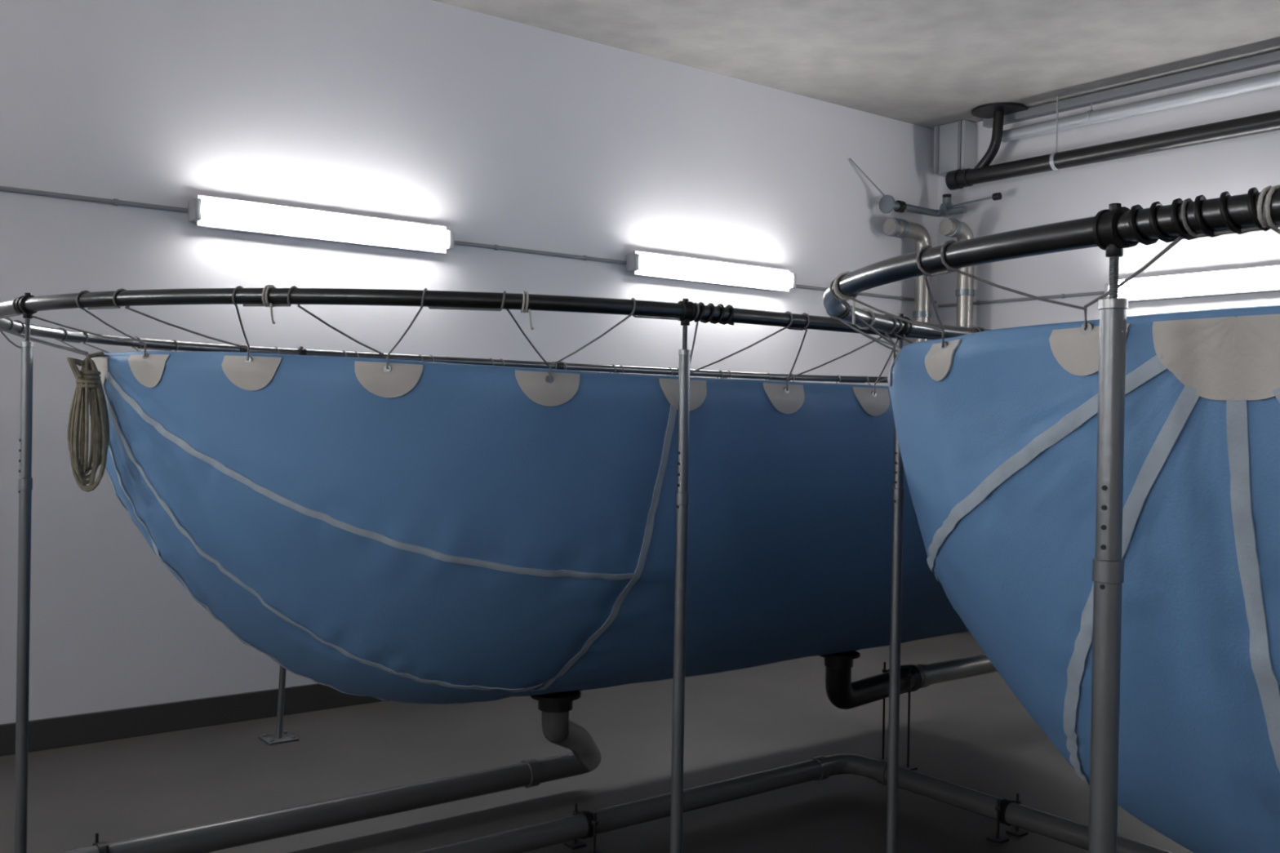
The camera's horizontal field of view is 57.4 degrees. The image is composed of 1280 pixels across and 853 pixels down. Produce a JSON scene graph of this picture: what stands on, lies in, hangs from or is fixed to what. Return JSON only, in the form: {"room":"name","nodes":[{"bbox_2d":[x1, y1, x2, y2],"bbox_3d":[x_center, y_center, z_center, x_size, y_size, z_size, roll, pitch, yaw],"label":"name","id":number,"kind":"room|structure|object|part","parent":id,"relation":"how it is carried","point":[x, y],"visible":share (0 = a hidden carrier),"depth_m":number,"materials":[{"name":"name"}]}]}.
{"room":"fish hatchery room","nodes":[
{"label":"fish hatchery room","id":0,"kind":"room"},
{"bbox_2d":[0,0,938,724],"bbox_3d":[-1.985,-0.431,5.740,10.900,3.720,0.200,1,0,-38],"label":"wall","id":1,"kind":"structure","parent":0,"point":[490,130],"depth_m":5.94,"materials":[{"name":"white paint"}]},
{"bbox_2d":[0,186,187,213],"bbox_3d":[-2.620,-1.017,5.094,1.255,0.031,0.031,1,0,-38],"label":"conduit","id":2,"kind":"object","parent":1,"relation":"attached to","point":[115,202],"visible":1,"depth_m":5.22,"materials":[{"name":"grey metal"}]},
{"bbox_2d":[0,683,384,755],"bbox_3d":[-1.956,1.363,5.660,10.482,0.135,0.018,1,0,-38],"label":"baseboard","id":3,"kind":"structure","parent":1,"relation":"attached to","point":[50,733],"depth_m":5.46,"materials":[{"name":"grey rubber"}]},
{"bbox_2d":[187,195,454,253],"bbox_3d":[-1.555,-1.004,5.863,1.356,0.146,0.112,1,0,-38],"label":"lamp","id":4,"kind":"object","parent":1,"relation":"attached to","point":[207,211],"visible":1,"depth_m":5.78,"materials":[{"name":"grey plastic"}]},
{"bbox_2d":[453,240,626,264],"bbox_3d":[-0.562,-0.993,6.678,1.200,0.031,0.031,1,0,-38],"label":"conduit","id":5,"kind":"object","parent":1,"relation":"attached to","point":[496,247],"visible":0.96,"depth_m":6.65,"materials":[{"name":"grey metal"}]},
{"bbox_2d":[625,250,795,292],"bbox_3d":[0.481,-0.980,7.431,1.356,0.146,0.112,1,0,-38],"label":"lamp","id":6,"kind":"object","parent":1,"relation":"attached to","point":[638,263],"visible":1,"depth_m":7.34,"materials":[{"name":"grey plastic"}]},
{"bbox_2d":[795,284,936,303],"bbox_3d":[1.615,-0.946,8.355,1.555,0.031,0.031,1,0,-38],"label":"conduit","id":7,"kind":"object","parent":1,"relation":"attached to","point":[900,298],"visible":0.61,"depth_m":8.39,"materials":[{"name":"grey metal"}]},
{"bbox_2d":[848,157,1002,217],"bbox_3d":[2.015,-1.700,8.456,1.098,0.370,0.435,1,0,-1],"label":"pipe","id":8,"kind":"object","parent":1,"relation":"attached to","point":[887,203],"visible":1,"depth_m":8.45,"materials":[{"name":"silver metal"}]},
{"bbox_3d":[1.612,-1.766,8.285,0.300,0.249,0.012,1,0,-21],"label":"brace rod","id":9,"kind":"part","parent":8,"relation":"part of","materials":[{"name":"grey metal"}]},
{"bbox_3d":[2.261,-1.697,8.605,0.064,0.020,0.064,1,0,-38],"label":"knob","id":10,"kind":"part","parent":8,"relation":"part of","materials":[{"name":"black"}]},
{"bbox_3d":[2.408,-1.623,8.430,0.016,0.036,0.381,1,0,-41],"label":"lever","id":11,"kind":"part","parent":8,"relation":"part of","materials":[{"name":"silver metal"}]},
{"bbox_2d":[0,631,1193,852],"bbox_3d":[0.787,1.600,2.108,10.900,0.200,9.400,1,0,-38],"label":"floor","id":12,"kind":"structure","parent":0,"point":[974,732],"depth_m":4.98,"materials":[{"name":"concrete"}]},
{"bbox_2d":[57,711,601,852],"bbox_3d":[-1.953,1.182,3.059,4.911,0.532,0.760,1,0,-38],"label":"pipe","id":13,"kind":"object","parent":12,"relation":"on","point":[585,757],"visible":0.99,"depth_m":4.09,"materials":[{"name":"grey plastic"}]},
{"bbox_2d":[0,288,938,852],"bbox_3d":[0.351,0.578,4.958,5.610,1.790,3.218,1,0,-38],"label":"support frame","id":14,"kind":"object","parent":12,"relation":"on","point":[28,304],"visible":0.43,"depth_m":2.83,"materials":[{"name":"black metal"}]},
{"bbox_2d":[0,328,21,348],"bbox_3d":[-1.827,-0.282,3.377,0.037,0.117,0.151,1,0,33],"label":"tie","id":15,"kind":"object","parent":14,"relation":"attached to","point":[1,331],"visible":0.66,"depth_m":3.38,"materials":[{"name":"grey fabric"}]},
{"bbox_3d":[-1.562,0.621,2.958,0.029,1.643,0.029,1,0,-38],"label":"post","id":16,"kind":"part","parent":14,"relation":"part of","materials":[{"name":"grey metal"}]},
{"bbox_3d":[-1.547,-0.246,2.952,0.013,0.092,0.012,1,0,-38],"label":"threaded rod","id":17,"kind":"part","parent":14,"relation":"part of","materials":[{"name":"grey metal"}]},
{"bbox_2d":[262,284,275,324],"bbox_3d":[-0.827,-0.274,2.624,0.028,0.090,0.051,1,0,5],"label":"tie","id":18,"kind":"object","parent":14,"relation":"attached to","point":[270,305],"visible":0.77,"depth_m":2.61,"materials":[{"name":"grey"}]},
{"bbox_3d":[-1.660,1.428,5.370,0.140,0.020,0.140,1,0,-38],"label":"plate","id":19,"kind":"part","parent":14,"relation":"part of","materials":[{"name":"grey metal"}]},
{"bbox_3d":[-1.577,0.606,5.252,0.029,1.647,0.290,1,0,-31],"label":"post","id":20,"kind":"part","parent":14,"relation":"part of","materials":[{"name":"grey metal"}]},
{"bbox_2d":[0,285,898,394],"bbox_3d":[0.439,-0.209,4.834,5.505,0.199,2.847,1,0,-38],"label":"rope","id":21,"kind":"object","parent":14,"relation":"attached to","point":[74,349],"visible":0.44,"depth_m":2.92,"materials":[{"name":"grey"}]},
{"bbox_2d":[88,351,968,712],"bbox_3d":[0.445,0.391,4.850,5.042,1.148,2.356,1,0,-38],"label":"tank","id":22,"kind":"object","parent":21,"relation":"hanging from","point":[406,531],"visible":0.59,"depth_m":3.15,"materials":[{"name":"blue fabric"}]},
{"bbox_2d":[66,351,109,492],"bbox_3d":[-1.525,-0.015,3.208,0.115,0.386,0.149,1,0,-38],"label":"rope hank","id":23,"kind":"object","parent":22,"relation":"hanging from","point":[89,388],"visible":1,"depth_m":3.17,"materials":[{"name":"beige fabric"}]},
{"bbox_2d":[825,662,921,770],"bbox_3d":[0.968,1.220,4.978,0.659,0.529,0.201,1,1,-44],"label":"drain pipe","id":24,"kind":"object","parent":22,"relation":"attached to","point":[843,693],"visible":0.83,"depth_m":4.88,"materials":[{"name":"black plastic"}]},
{"bbox_3d":[0.440,-0.285,4.833,5.536,0.037,2.836,1,0,-38],"label":"rail","id":25,"kind":"part","parent":14,"relation":"part of","materials":[{"name":"black metal"}]},
{"bbox_2d":[520,290,533,329],"bbox_3d":[-0.262,-0.264,2.659,0.034,0.090,0.049,1,0,-38],"label":"tie","id":26,"kind":"object","parent":14,"relation":"attached to","point":[528,311],"visible":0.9,"depth_m":2.64,"materials":[{"name":"grey"}]},
{"bbox_3d":[0.094,0.650,2.826,0.029,1.643,0.029,1,0,-38],"label":"post","id":27,"kind":"part","parent":14,"relation":"part of","materials":[{"name":"grey metal"}]},
{"bbox_3d":[0.108,-0.217,2.821,0.013,0.092,0.013,1,0,-38],"label":"threaded rod","id":28,"kind":"part","parent":14,"relation":"part of","materials":[{"name":"grey metal"}]},
{"bbox_2d":[694,302,733,325],"bbox_3d":[0.184,-0.277,2.871,0.127,0.052,0.054,1,0,-38],"label":"rope","id":29,"kind":"object","parent":14,"relation":"attached to","point":[701,304],"visible":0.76,"depth_m":2.86,"materials":[{"name":"black"}]},
{"bbox_2d":[413,753,1174,852],"bbox_3d":[0.424,1.429,0.768,5.886,0.148,6.126,1,0,-38],"label":"pipe","id":30,"kind":"object","parent":12,"relation":"on","point":[584,824],"visible":0.96,"depth_m":4.22,"materials":[{"name":"grey plastic"}]},
{"bbox_2d":[883,217,931,342],"bbox_3d":[1.931,-0.015,8.472,0.447,2.947,0.133,1,0,-38],"label":"riser pipe","id":31,"kind":"object","parent":12,"relation":"on","point":[892,227],"visible":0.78,"depth_m":8.50,"materials":[{"name":"metal"}]},
{"bbox_2d":[914,653,997,688],"bbox_3d":[2.214,1.283,5.977,2.515,0.433,0.182,1,0,-38],"label":"pipe","id":32,"kind":"object","parent":12,"relation":"on","point":[966,667],"visible":0.09,"depth_m":5.33,"materials":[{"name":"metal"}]},
{"bbox_2d":[938,217,974,327],"bbox_3d":[2.262,-0.009,8.386,0.307,2.947,0.133,1,0,-38],"label":"riser pipe","id":33,"kind":"object","parent":12,"relation":"on","point":[950,227],"visible":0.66,"depth_m":8.38,"materials":[{"name":"metal"}]},
{"bbox_2d":[822,189,1279,852],"bbox_3d":[2.906,0.632,3.114,5.684,1.795,2.990,1,0,-38],"label":"support frame","id":34,"kind":"object","parent":12,"relation":"on","point":[1109,230],"visible":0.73,"depth_m":1.54,"materials":[{"name":"black metal"}]},
{"bbox_2d":[832,271,861,324],"bbox_3d":[0.398,-0.247,2.239,0.055,0.100,0.020,1,0,-5],"label":"tie","id":35,"kind":"object","parent":34,"relation":"attached to","point":[837,294],"visible":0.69,"depth_m":2.24,"materials":[{"name":"grey"}]},
{"bbox_2d":[855,307,901,351],"bbox_3d":[0.647,-0.222,2.913,0.233,0.150,0.023,1,0,21],"label":"tie","id":36,"kind":"object","parent":34,"relation":"attached to","point":[872,323],"visible":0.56,"depth_m":2.93,"materials":[{"name":"grey fabric"}]},
{"bbox_3d":[0.688,0.658,3.153,0.029,1.643,0.029,1,0,-38],"label":"post","id":37,"kind":"part","parent":34,"relation":"part of","materials":[{"name":"grey metal"}]},
{"bbox_3d":[0.702,-0.209,3.148,0.013,0.092,0.012,1,0,-38],"label":"threaded rod","id":38,"kind":"part","parent":34,"relation":"part of","materials":[{"name":"grey"}]},
{"bbox_3d":[2.918,-0.232,3.107,5.590,0.041,2.890,1,0,-38],"label":"rail","id":39,"kind":"part","parent":34,"relation":"part of","materials":[{"name":"black metal"}]},
{"bbox_2d":[826,186,1279,360],"bbox_3d":[2.917,-0.168,3.107,5.600,0.180,2.901,1,0,-38],"label":"rope","id":40,"kind":"object","parent":34,"relation":"attached to","point":[1177,240],"visible":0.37,"depth_m":1.83,"materials":[{"name":"grey fabric"}]},
{"bbox_2d":[887,305,1279,852],"bbox_3d":[2.842,0.469,3.145,5.202,1.205,2.503,1,0,-38],"label":"tank","id":41,"kind":"object","parent":40,"relation":"hanging from","point":[997,428],"visible":0.93,"depth_m":1.80,"materials":[{"name":"blue fabric"}]},
{"bbox_3d":[0.612,0.667,1.550,0.035,1.643,0.034,1,0,-38],"label":"post","id":42,"kind":"part","parent":34,"relation":"part of","materials":[{"name":"grey metal"}]},
{"bbox_3d":[0.626,-0.200,1.544,0.013,0.092,0.013,1,0,-38],"label":"threaded rod","id":43,"kind":"part","parent":34,"relation":"part of","materials":[{"name":"grey metal"}]},
{"bbox_2d":[1125,186,1268,247],"bbox_3d":[0.690,-0.260,1.456,0.059,0.055,0.184,1,0,-38],"label":"rope","id":44,"kind":"object","parent":34,"relation":"attached to","point":[1250,197],"visible":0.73,"depth_m":1.45,"materials":[{"name":"black"}]},
{"bbox_2d":[1257,184,1279,234],"bbox_3d":[0.793,-0.241,1.374,0.140,0.085,0.041,1,0,4],"label":"tie","id":45,"kind":"object","parent":34,"relation":"attached to","point":[1273,227],"visible":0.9,"depth_m":1.37,"materials":[{"name":"grey"}]},
{"bbox_2d":[431,0,1279,129],"bbox_3d":[0.854,-2.319,2.083,10.900,0.200,9.400,1,0,-38],"label":"ceiling","id":46,"kind":"structure","parent":0,"point":[928,64],"depth_m":6.76,"materials":[{"name":"concrete"}]},
{"bbox_2d":[945,95,1279,190],"bbox_3d":[4.822,-1.916,5.234,0.380,0.509,8.340,1,0,-38],"label":"drain pipe","id":47,"kind":"object","parent":46,"relation":"hanging from","point":[1269,122],"visible":0.98,"depth_m":7.64,"materials":[{"name":"black plastic"}]},
{"bbox_2d":[935,64,1279,329],"bbox_3d":[5.059,-0.308,5.359,0.200,3.720,9.000,1,0,-38],"label":"wall","id":48,"kind":"structure","parent":0,"point":[1236,166],"depth_m":7.71,"materials":[{"name":"white paint"}]},
{"bbox_2d":[933,120,976,177],"bbox_3d":[2.325,-2.055,8.647,0.150,0.358,0.280,1,0,-38],"label":"duct","id":49,"kind":"object","parent":48,"relation":"attached to","point":[954,143],"visible":0.97,"depth_m":8.57,"materials":[{"name":"grey metal"}]},
{"bbox_2d":[937,291,1104,307],"bbox_3d":[2.681,-0.897,8.266,0.031,0.031,1.395,1,0,-38],"label":"conduit","id":50,"kind":"object","parent":48,"relation":"attached to","point":[1062,295],"visible":0.95,"depth_m":8.20,"materials":[{"name":"grey metal"}]},
{"bbox_2d":[982,50,1279,128],"bbox_3d":[5.055,-2.132,5.163,0.079,0.060,8.350,1,0,-38],"label":"cable trunking","id":51,"kind":"object","parent":48,"relation":"attached to","point":[1271,59],"visible":1,"depth_m":7.46,"materials":[{"name":"grey plastic"}]},
{"bbox_2d":[1001,71,1279,142],"bbox_3d":[5.086,-2.033,5.081,0.093,0.147,8.180,1,0,-38],"label":"ceiling pipe","id":52,"kind":"object","parent":48,"relation":"attached to","point":[1269,80],"visible":0.96,"depth_m":7.43,"materials":[{"name":"grey metal"}]},
{"bbox_2d":[1104,265,1279,301],"bbox_3d":[3.493,-0.876,7.146,0.112,0.146,1.356,1,0,-38],"label":"lamp","id":53,"kind":"object","parent":48,"relation":"attached to","point":[1264,278],"visible":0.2,"depth_m":7.15,"materials":[{"name":"grey plastic"}]}
]}

